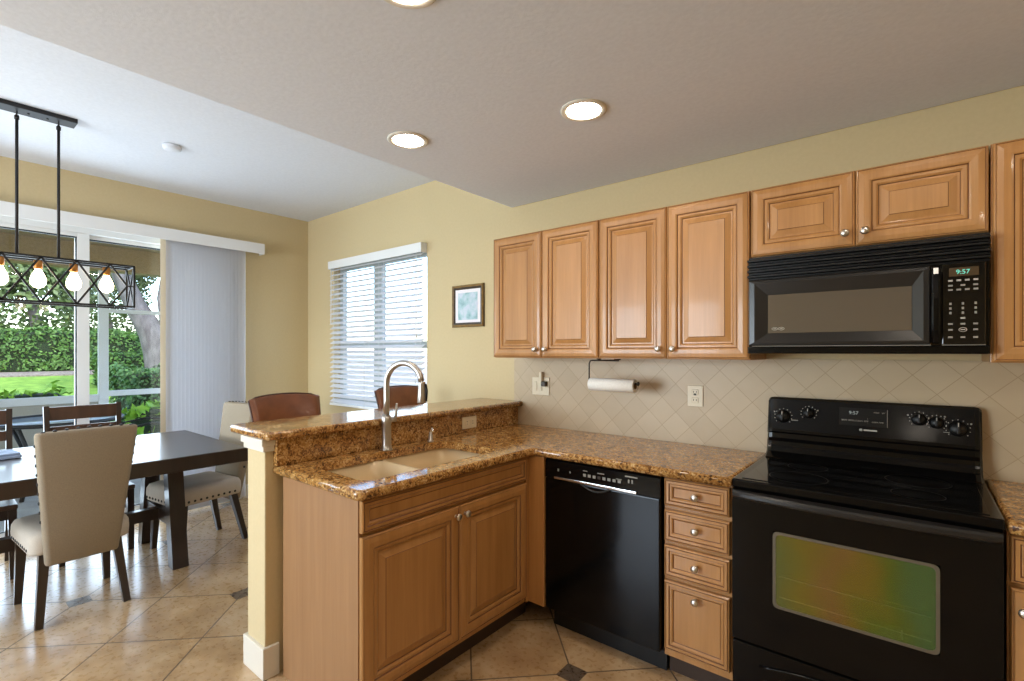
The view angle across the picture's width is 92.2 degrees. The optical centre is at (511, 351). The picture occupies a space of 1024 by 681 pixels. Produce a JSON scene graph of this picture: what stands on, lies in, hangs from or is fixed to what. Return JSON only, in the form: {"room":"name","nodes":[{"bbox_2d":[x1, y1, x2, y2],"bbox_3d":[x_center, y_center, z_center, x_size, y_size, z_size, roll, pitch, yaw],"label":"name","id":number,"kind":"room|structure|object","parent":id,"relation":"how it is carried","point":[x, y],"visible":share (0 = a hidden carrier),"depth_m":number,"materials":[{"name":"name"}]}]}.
{"room":"kitchen","nodes":[
{"label":"kitchen","id":0,"kind":"room"},
{"bbox_2d":[0,478,140,531],"bbox_3d":[-5.270,1.455,4.031,2.967,0.070,8.200,0,0,39],"label":"floor","id":1,"kind":"structure","parent":0,"point":[30,506],"depth_m":4.61,"materials":[{"name":"tile"}]},
{"bbox_2d":[0,413,123,501],"bbox_3d":[-4.665,1.053,5.061,1.080,0.746,1.080,0,0,39],"label":"patio table","id":2,"kind":"object","parent":1,"relation":"on","point":[19,423],"visible":0.43,"depth_m":4.88,"materials":[{"name":"black metal"}]},
{"bbox_2d":[0,270,159,449],"bbox_3d":[-6.342,0.190,4.876,0.108,2.440,8.150,0,0,39],"label":"screen enclosure","id":3,"kind":"object","parent":1,"relation":"on","point":[19,406],"visible":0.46,"depth_m":6.23,"materials":[{"name":"white metal"}]},
{"bbox_2d":[122,417,159,426],"bbox_3d":[-4.085,0.943,5.601,0.581,0.957,0.570,0,0,-43],"label":"patio chair","id":4,"kind":"object","parent":1,"relation":"on","point":[142,418],"visible":0.1,"depth_m":5.68,"materials":[{"name":"black metal"}]},
{"bbox_2d":[0,228,159,276],"bbox_3d":[-5.347,-1.230,4.095,3.167,0.400,8.200,0,0,39],"label":"ceiling","id":5,"kind":"structure","parent":0,"point":[146,262],"depth_m":6.03,"materials":[{"name":"beige paint"}]},
{"bbox_2d":[0,156,307,498],"bbox_3d":[-3.937,-0.036,3.200,0.150,2.892,5.400,0,0,39],"label":"wall","id":6,"kind":"structure","parent":0,"point":[277,279],"depth_m":4.78,"materials":[{"name":"paint"}]},
{"bbox_2d":[0,215,241,537],"bbox_3d":[-3.447,0.215,3.762,0.095,2.390,2.590,0,0,39],"label":"door","id":7,"kind":"structure","parent":6,"relation":"in","point":[82,236],"depth_m":3.83,"materials":[{"name":"white metal"}]},
{"bbox_2d":[0,201,264,508],"bbox_3d":[-3.361,0.168,3.698,0.108,2.424,2.900,0,0,39],"label":"vertical blind","id":8,"kind":"object","parent":6,"relation":"attached to","point":[203,276],"visible":0.87,"depth_m":4.35,"materials":[{"name":"white fabric"}]},
{"bbox_2d":[243,484,247,498],"bbox_3d":[-3.877,1.345,3.142,0.014,0.130,5.386,0,0,39],"label":"baseboard","id":9,"kind":"structure","parent":6,"relation":"attached to","point":[246,496],"depth_m":4.75,"materials":[{"name":"beige paint"}]},
{"bbox_2d":[0,25,434,221],"bbox_3d":[-2.795,-1.432,2.266,2.799,0.100,5.400,0,0,39],"label":"ceiling","id":10,"kind":"structure","parent":0,"point":[228,155],"depth_m":3.30,"materials":[{"name":"paint"}]},
{"bbox_2d":[0,98,134,308],"bbox_3d":[-2.729,-0.829,2.839,0.181,1.105,0.871,0,0,39],"label":"linear chandelier","id":11,"kind":"object","parent":10,"relation":"hanging from","point":[37,278],"visible":1,"depth_m":2.86,"materials":[{"name":"black metal"}]},
{"bbox_2d":[0,256,8,284],"bbox_3d":[-2.827,-0.445,2.719,0.072,0.158,0.072,0,0,39],"label":"bulb","id":12,"kind":"object","parent":11,"relation":"attached to","point":[4,278],"depth_m":2.71,"materials":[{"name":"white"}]},
{"bbox_2d":[30,260,46,287],"bbox_3d":[-2.729,-0.445,2.839,0.072,0.158,0.072,0,0,39],"label":"bulb","id":13,"kind":"object","parent":11,"relation":"attached to","point":[37,278],"depth_m":2.82,"materials":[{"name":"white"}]},
{"bbox_2d":[66,264,81,290],"bbox_3d":[-2.631,-0.445,2.959,0.072,0.158,0.072,0,0,39],"label":"bulb","id":14,"kind":"object","parent":11,"relation":"attached to","point":[73,282],"depth_m":2.94,"materials":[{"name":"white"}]},
{"bbox_2d":[99,267,113,292],"bbox_3d":[-2.533,-0.445,3.079,0.072,0.158,0.072,0,0,39],"label":"bulb","id":15,"kind":"object","parent":11,"relation":"attached to","point":[106,285],"depth_m":3.06,"materials":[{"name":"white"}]},
{"bbox_2d":[162,143,181,152],"bbox_3d":[-2.284,-1.367,3.312,0.110,0.030,0.110,0,0,39],"label":"smoke detector","id":16,"kind":"object","parent":10,"relation":"attached to","point":[170,147],"visible":1,"depth_m":3.28,"materials":[{"name":"paint"}]},
{"bbox_2d":[248,448,381,670],"bbox_3d":[-0.589,0.893,2.842,0.170,1.034,1.715,0,0,39],"label":"wall","id":17,"kind":"structure","parent":0,"point":[265,488],"depth_m":2.16,"materials":[{"name":"paint"}]},
{"bbox_2d":[241,435,274,452],"bbox_3d":[-1.119,0.404,2.193,0.214,0.056,0.082,0,0,39],"label":"trim","id":18,"kind":"structure","parent":17,"relation":"attached to","point":[253,443],"depth_m":2.13,"materials":[{"name":"beige paint"}]},
{"bbox_2d":[243,632,278,680],"bbox_3d":[-0.593,1.343,2.837,0.198,0.135,1.729,0,0,39],"label":"baseboard","id":19,"kind":"structure","parent":17,"relation":"attached to","point":[263,661],"depth_m":2.14,"materials":[{"name":"beige paint"}]},
{"bbox_2d":[230,398,522,440],"bbox_3d":[-0.628,0.358,2.858,0.400,0.036,1.736,0,0,39],"label":"countertop","id":20,"kind":"structure","parent":17,"relation":"on","point":[269,430],"depth_m":2.51,"materials":[{"name":"brown stone"}]},
{"bbox_2d":[273,407,517,465],"bbox_3d":[-0.500,0.436,2.786,0.036,0.119,1.671,0,0,39],"label":"panel","id":21,"kind":"object","parent":17,"relation":"attached to","point":[318,446],"visible":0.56,"depth_m":2.51,"materials":[{"name":"brown stone"}]},
{"bbox_2d":[462,416,475,428],"bbox_3d":[-0.262,0.436,3.041,0.009,0.072,0.124,0,0,39],"label":"wall outlet","id":22,"kind":"object","parent":21,"relation":"attached to","point":[467,422],"visible":1,"depth_m":3.03,"materials":[{"name":"beige plastic"}]},
{"bbox_2d":[0,498,695,680],"bbox_3d":[-1.118,1.460,0.894,7.433,0.100,5.700,0,0,39],"label":"floor","id":23,"kind":"structure","parent":0,"point":[189,623],"depth_m":2.49,"materials":[{"name":"tile"}]},
{"bbox_2d":[0,409,17,579],"bbox_3d":[-3.389,0.900,3.062,0.483,1.024,0.440,0,0,39],"label":"chair","id":24,"kind":"object","parent":23,"relation":"on","point":[8,508],"visible":0.56,"depth_m":3.12,"materials":[{"name":"brown wood"}]},
{"bbox_2d":[10,423,137,630],"bbox_3d":[-2.453,0.902,2.768,0.609,1.025,0.457,0,0,37],"label":"dining chair","id":25,"kind":"object","parent":23,"relation":"on","point":[83,474],"visible":1,"depth_m":2.61,"materials":[{"name":"fabric"}]},
{"bbox_2d":[43,402,134,566],"bbox_3d":[-3.012,0.900,3.522,0.483,1.024,0.440,0,0,39],"label":"chair","id":26,"kind":"object","parent":23,"relation":"on","point":[111,409],"visible":0.21,"depth_m":3.58,"materials":[{"name":"brown wood"}]},
{"bbox_2d":[0,430,247,569],"bbox_3d":[-2.824,1.029,3.000,1.190,0.762,1.830,0,0,39],"label":"dining table","id":27,"kind":"object","parent":23,"relation":"on","point":[167,454],"visible":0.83,"depth_m":3.23,"materials":[{"name":"brown wood"}]},
{"bbox_2d":[0,449,21,459],"bbox_3d":[-3.152,0.631,2.946,0.200,0.034,0.280,0,0,31],"label":"folded cloth","id":28,"kind":"object","parent":27,"relation":"on","point":[9,453],"visible":1,"depth_m":2.98,"materials":[{"name":"white fabric"}]},
{"bbox_2d":[146,401,251,548],"bbox_3d":[-2.276,0.902,3.648,0.457,1.025,0.609,0,0,31],"label":"dining chair","id":29,"kind":"object","parent":23,"relation":"on","point":[227,480],"visible":0.66,"depth_m":3.67,"materials":[{"name":"beige fabric"}]},
{"bbox_2d":[248,392,320,421],"bbox_3d":[-1.204,0.830,2.822,0.487,1.164,0.432,0,0,39],"label":"bar stool","id":30,"kind":"object","parent":23,"relation":"on","point":[274,406],"visible":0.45,"depth_m":2.94,"materials":[{"name":"leather"}]},
{"bbox_2d":[374,385,425,408],"bbox_3d":[-0.673,0.830,3.471,0.487,1.164,0.432,0,0,41],"label":"bar stool","id":31,"kind":"object","parent":23,"relation":"on","point":[404,395],"visible":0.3,"depth_m":3.60,"materials":[{"name":"brown leather"}]},
{"bbox_2d":[283,456,545,680],"bbox_3d":[-0.394,0.972,2.353,0.674,0.876,1.083,0,0,39],"label":"base cabinet","id":32,"kind":"object","parent":23,"relation":"on","point":[397,586],"visible":0.9,"depth_m":2.04,"materials":[{"name":"brown wood"}]},
{"bbox_2d":[273,423,765,500],"bbox_3d":[0.109,0.515,2.287,1.609,0.038,1.674,0,0,39],"label":"countertop","id":33,"kind":"structure","parent":32,"relation":"on","point":[711,465],"depth_m":2.34,"materials":[{"name":"brown stone"}]},
{"bbox_2d":[380,360,427,450],"bbox_3d":[-0.531,0.269,2.456,0.272,0.454,0.086,0,0,23],"label":"faucet","id":34,"kind":"object","parent":33,"relation":"on","point":[422,397],"visible":1,"depth_m":2.46,"materials":[{"name":"silver metal"}]},
{"bbox_2d":[329,448,480,480],"bbox_3d":[-0.472,0.611,2.314,0.460,0.149,0.821,0,0,39],"label":"sink","id":35,"kind":"object","parent":33,"relation":"in","point":[388,467],"visible":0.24,"depth_m":2.46,"materials":[{"name":"beige ceramic"}]},
{"bbox_2d":[329,461,417,480],"bbox_3d":[-0.609,0.611,2.146,0.460,0.149,0.387,0,0,39],"label":"basin","id":36,"kind":"object","parent":35,"relation":"in","point":[373,470],"depth_m":2.35,"materials":[{"name":"beige ceramic"}]},
{"bbox_2d":[382,448,480,468],"bbox_3d":[-0.349,0.611,2.464,0.460,0.149,0.432,0,0,39],"label":"basin","id":37,"kind":"object","parent":35,"relation":"in","point":[433,457],"depth_m":2.64,"materials":[{"name":"beige ceramic"}]},
{"bbox_2d":[427,427,433,441],"bbox_3d":[-0.440,0.454,2.692,0.038,0.085,0.084,0,0,-21],"label":"soap dispenser","id":38,"kind":"object","parent":33,"relation":"on","point":[430,436],"visible":1,"depth_m":2.70,"materials":[{"name":"silver metal"}]},
{"bbox_2d":[545,458,668,670],"bbox_3d":[0.597,0.974,2.546,0.602,0.872,0.632,0,0,39],"label":"dishwasher","id":39,"kind":"object","parent":23,"relation":"on","point":[605,541],"visible":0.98,"depth_m":2.28,"materials":[{"name":"black plastic"}]},
{"bbox_2d":[664,477,733,680],"bbox_3d":[0.946,0.973,2.265,0.279,0.875,0.645,0,0,39],"label":"base cabinet","id":40,"kind":"object","parent":23,"relation":"on","point":[698,638],"visible":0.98,"depth_m":2.04,"materials":[{"name":"brown wood"}]},
{"bbox_2d":[732,397,1004,680],"bbox_3d":[1.338,0.814,1.911,0.758,1.193,0.694,0,0,39],"label":"range","id":41,"kind":"object","parent":23,"relation":"on","point":[868,537],"visible":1,"depth_m":1.73,"materials":[{"name":"black metal"}]},
{"bbox_2d":[732,456,1004,529],"bbox_3d":[1.348,0.508,1.923,0.758,0.035,0.625,0,0,39],"label":"cooktop","id":42,"kind":"object","parent":41,"relation":"in","point":[950,499],"depth_m":1.79,"materials":[{"name":"black glass"}]},
{"bbox_2d":[1003,524,1023,680],"bbox_3d":[1.829,0.973,1.538,0.460,0.875,0.654,0,0,39],"label":"base cabinet","id":43,"kind":"object","parent":23,"relation":"on","point":[1013,544],"visible":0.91,"depth_m":1.45,"materials":[{"name":"brown wood"}]},
{"bbox_2d":[985,479,1023,536],"bbox_3d":[1.833,0.515,1.540,0.462,0.038,0.648,0,0,39],"label":"countertop","id":44,"kind":"structure","parent":43,"relation":"on","point":[1008,496],"depth_m":1.64,"materials":[{"name":"brown stone"}]},
{"bbox_2d":[0,0,1023,206],"bbox_3d":[-0.034,-1.246,0.009,4.334,0.472,5.400,0,0,39],"label":"ceiling","id":45,"kind":"structure","parent":0,"point":[487,83],"depth_m":1.75,"materials":[{"name":"paint"}]},
{"bbox_2d":[387,131,427,148],"bbox_3d":[-0.497,-1.007,2.353,0.192,0.006,0.192,0,0,39],"label":"recessed light","id":46,"kind":"object","parent":45,"relation":"in","point":[402,139],"visible":1,"depth_m":2.34,"materials":[{"name":"beige paint"}]},
{"bbox_2d":[384,0,435,8],"bbox_3d":[-0.292,-1.007,1.354,0.192,0.006,0.192,0,0,39],"label":"recessed light","id":47,"kind":"object","parent":45,"relation":"in","point":[406,4],"visible":1,"depth_m":1.42,"materials":[{"name":"beige paint"}]},
{"bbox_2d":[561,98,606,121],"bbox_3d":[0.299,-1.007,2.061,0.192,0.006,0.192,0,0,39],"label":"recessed light","id":48,"kind":"object","parent":45,"relation":"in","point":[585,109],"visible":1,"depth_m":2.05,"materials":[{"name":"white glass"}]},
{"bbox_2d":[308,85,1023,482],"bbox_3d":[0.579,-0.036,3.087,7.283,2.892,0.158,0,0,39],"label":"wall","id":49,"kind":"structure","parent":0,"point":[459,228],"depth_m":2.75,"materials":[{"name":"paint"}]},
{"bbox_2d":[339,252,426,406],"bbox_3d":[-1.200,-0.165,4.527,1.400,1.390,0.120,0,0,39],"label":"window","id":50,"kind":"structure","parent":49,"relation":"in","point":[423,255],"depth_m":4.59,"materials":[{"name":"grey plastic"}]},
{"bbox_2d":[328,242,426,409],"bbox_3d":[-1.262,-0.182,4.447,1.398,1.412,0.078,0,0,39],"label":"window blind","id":51,"kind":"object","parent":50,"relation":"attached to","point":[420,246],"visible":0.91,"depth_m":4.44,"materials":[{"name":"white plastic"}]},
{"bbox_2d":[452,283,484,327],"bbox_3d":[-0.336,-0.347,3.728,0.330,0.320,0.022,0,0,39],"label":"framed picture","id":52,"kind":"object","parent":49,"relation":"attached to","point":[468,301],"visible":1,"depth_m":3.72,"materials":[{"name":"brown wood"}]},
{"bbox_2d":[458,292,477,319],"bbox_3d":[-0.335,-0.344,3.728,0.204,0.205,0.001,0,0,39],"label":"print","id":53,"kind":"object","parent":52,"relation":"attached to","point":[467,301],"depth_m":3.73},
{"bbox_2d":[532,372,549,394],"bbox_3d":[0.184,0.212,3.284,0.140,0.154,0.036,0,0,39],"label":"switch plate","id":54,"kind":"object","parent":49,"relation":"attached to","point":[540,385],"visible":1,"depth_m":3.28,"materials":[{"name":"beige plastic"}]},
{"bbox_2d":[534,381,541,390],"bbox_3d":[0.174,0.230,3.306,0.066,0.060,0.004,0,0,39],"label":"switch","id":55,"kind":"object","parent":54,"relation":"attached to","point":[537,384],"depth_m":3.31,"materials":[{"name":"beige plastic"}]},
{"bbox_2d":[539,372,542,382],"bbox_3d":[0.193,0.173,3.273,0.020,0.075,0.022,0,0,39],"label":"night light","id":56,"kind":"object","parent":54,"relation":"attached to","point":[540,373],"depth_m":3.26,"materials":[{"name":"beige plastic"}]},
{"bbox_2d":[494,220,599,358],"bbox_3d":[0.262,-0.340,3.017,0.757,0.757,0.350,0,0,39],"label":"upper cabinet","id":57,"kind":"object","parent":49,"relation":"attached to","point":[546,282],"visible":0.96,"depth_m":2.87,"materials":[{"name":"brown wood"}]},
{"bbox_2d":[599,191,765,359],"bbox_3d":[0.850,-0.340,2.536,0.758,0.757,0.350,0,0,39],"label":"upper cabinet","id":58,"kind":"object","parent":49,"relation":"attached to","point":[673,280],"visible":0.98,"depth_m":2.39,"materials":[{"name":"brown wood"}]},
{"bbox_2d":[588,359,639,385],"bbox_3d":[0.566,0.112,2.760,0.315,0.146,0.040,0,0,39],"label":"paper towel holder","id":59,"kind":"object","parent":58,"relation":"attached to","point":[637,383],"visible":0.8,"depth_m":2.81,"materials":[{"name":"brown metal"}]},
{"bbox_2d":[587,378,637,392],"bbox_3d":[0.561,0.187,2.764,0.280,0.072,0.072,0,0,39],"label":"paper towel roll","id":60,"kind":"object","parent":59,"relation":"on","point":[597,384],"visible":0.97,"depth_m":2.73,"materials":[{"name":"white paper"}]},
{"bbox_2d":[688,385,702,406],"bbox_3d":[0.984,0.238,2.647,0.082,0.112,0.009,0,0,39],"label":"wall outlet","id":61,"kind":"object","parent":49,"relation":"attached to","point":[695,393],"visible":1,"depth_m":2.64,"materials":[{"name":"beige plastic"}]},
{"bbox_2d":[692,397,697,402],"bbox_3d":[0.983,0.260,2.645,0.034,0.028,0.004,0,0,39],"label":"socket","id":62,"kind":"object","parent":61,"relation":"attached to","point":[694,399],"depth_m":2.65,"materials":[{"name":"white plastic"}]},
{"bbox_2d":[692,389,697,394],"bbox_3d":[0.983,0.216,2.645,0.034,0.028,0.004,0,0,39],"label":"socket","id":63,"kind":"object","parent":61,"relation":"attached to","point":[694,391],"depth_m":2.64,"materials":[{"name":"white plastic"}]},
{"bbox_2d":[751,145,988,257],"bbox_3d":[1.442,-0.563,2.052,0.763,0.311,0.350,0,0,39],"label":"upper cabinet","id":64,"kind":"object","parent":49,"relation":"attached to","point":[947,194],"visible":0.98,"depth_m":1.90,"materials":[{"name":"brown wood"}]},
{"bbox_2d":[747,232,990,353],"bbox_3d":[1.420,-0.199,2.025,0.757,0.414,0.413,0,0,39],"label":"microwave","id":65,"kind":"object","parent":64,"relation":"attached to","point":[932,295],"visible":1,"depth_m":1.85,"materials":[{"name":"black plastic"}]},
{"bbox_2d":[982,138,1023,362],"bbox_3d":[1.918,-0.341,1.663,0.458,0.759,0.350,0,0,39],"label":"upper cabinet","id":66,"kind":"object","parent":49,"relation":"attached to","point":[1006,158],"visible":0.83,"depth_m":1.67,"materials":[{"name":"brown wood"}]},
{"label":"outside","id":67,"kind":"structure","parent":0,"visible":0},
{"bbox_2d":[0,370,115,421],"bbox_3d":[-25.188,0.950,6.884,37.417,1.480,33.400,0,0,39],"label":"ground","id":68,"kind":"structure","parent":67,"point":[35,383],"depth_m":11.16,"materials":[{"name":"green plant"}]},
{"bbox_2d":[0,380,73,398],"bbox_3d":[-6.335,0.959,6.477,0.757,1.125,0.855,0,0,39],"label":"shrub","id":69,"kind":"object","parent":68,"relation":"on","point":[27,394],"visible":0.12,"depth_m":6.46,"materials":[{"name":"green plant"}]},
{"bbox_2d":[0,370,94,376],"bbox_3d":[-13.100,0.557,10.306,0.800,0.113,12.000,0,0,39],"label":"mulch bed","id":70,"kind":"object","parent":68,"relation":"on","point":[42,373],"visible":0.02,"depth_m":11.99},
{"bbox_2d":[0,262,97,331],"bbox_3d":[-14.781,-2.154,15.084,2.955,5.206,3.813,0,0,39],"label":"tree","id":71,"kind":"object","parent":68,"relation":"on","point":[20,290],"visible":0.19,"depth_m":14.77,"materials":[{"name":"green plant"}]},
{"bbox_2d":[0,324,141,371],"bbox_3d":[-14.032,-0.110,11.218,1.888,1.263,12.391,0,0,39],"label":"hedge","id":72,"kind":"object","parent":68,"relation":"on","point":[25,349],"visible":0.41,"depth_m":12.65,"materials":[{"name":"green plant"}]},
{"bbox_2d":[45,269,159,332],"bbox_3d":[-15.914,-2.385,19.253,2.928,5.596,3.777,0,0,39],"label":"tree","id":73,"kind":"object","parent":68,"relation":"on","point":[142,284],"visible":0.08,"depth_m":19.11,"materials":[{"name":"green plant"}]},
{"bbox_2d":[90,349,143,386],"bbox_3d":[-9.091,0.368,12.168,1.098,0.925,2.077,0,0,39],"label":"hedge","id":74,"kind":"object","parent":68,"relation":"on","point":[129,358],"visible":0.3,"depth_m":11.62,"materials":[{"name":"green plant"}]},
{"bbox_2d":[109,361,159,423],"bbox_3d":[-6.154,0.772,9.068,1.560,1.269,2.025,0,0,39],"label":"shrub","id":75,"kind":"object","parent":68,"relation":"on","point":[126,378],"visible":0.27,"depth_m":8.27,"materials":[{"name":"green plant"}]},
{"bbox_2d":[111,273,159,369],"bbox_3d":[-7.450,-2.136,10.138,3.863,6.744,4.777,0,0,39],"label":"tree","id":76,"kind":"object","parent":68,"relation":"on","point":[147,327],"visible":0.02,"depth_m":9.95,"materials":[{"name":"grey plant"}]},
{"bbox_2d":[122,399,159,434],"bbox_3d":[-5.092,1.089,7.257,0.814,0.920,1.184,0,0,39],"label":"shrub","id":77,"kind":"object","parent":68,"relation":"on","point":[148,410],"visible":0.16,"depth_m":6.93,"materials":[{"name":"green plant"}]},
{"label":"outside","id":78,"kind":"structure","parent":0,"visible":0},
{"bbox_2d":[347,354,426,403],"bbox_3d":[-6.197,0.950,30.108,37.417,1.480,26.600,0,0,39],"label":"ground","id":79,"kind":"structure","parent":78,"point":[424,359],"depth_m":18.90,"materials":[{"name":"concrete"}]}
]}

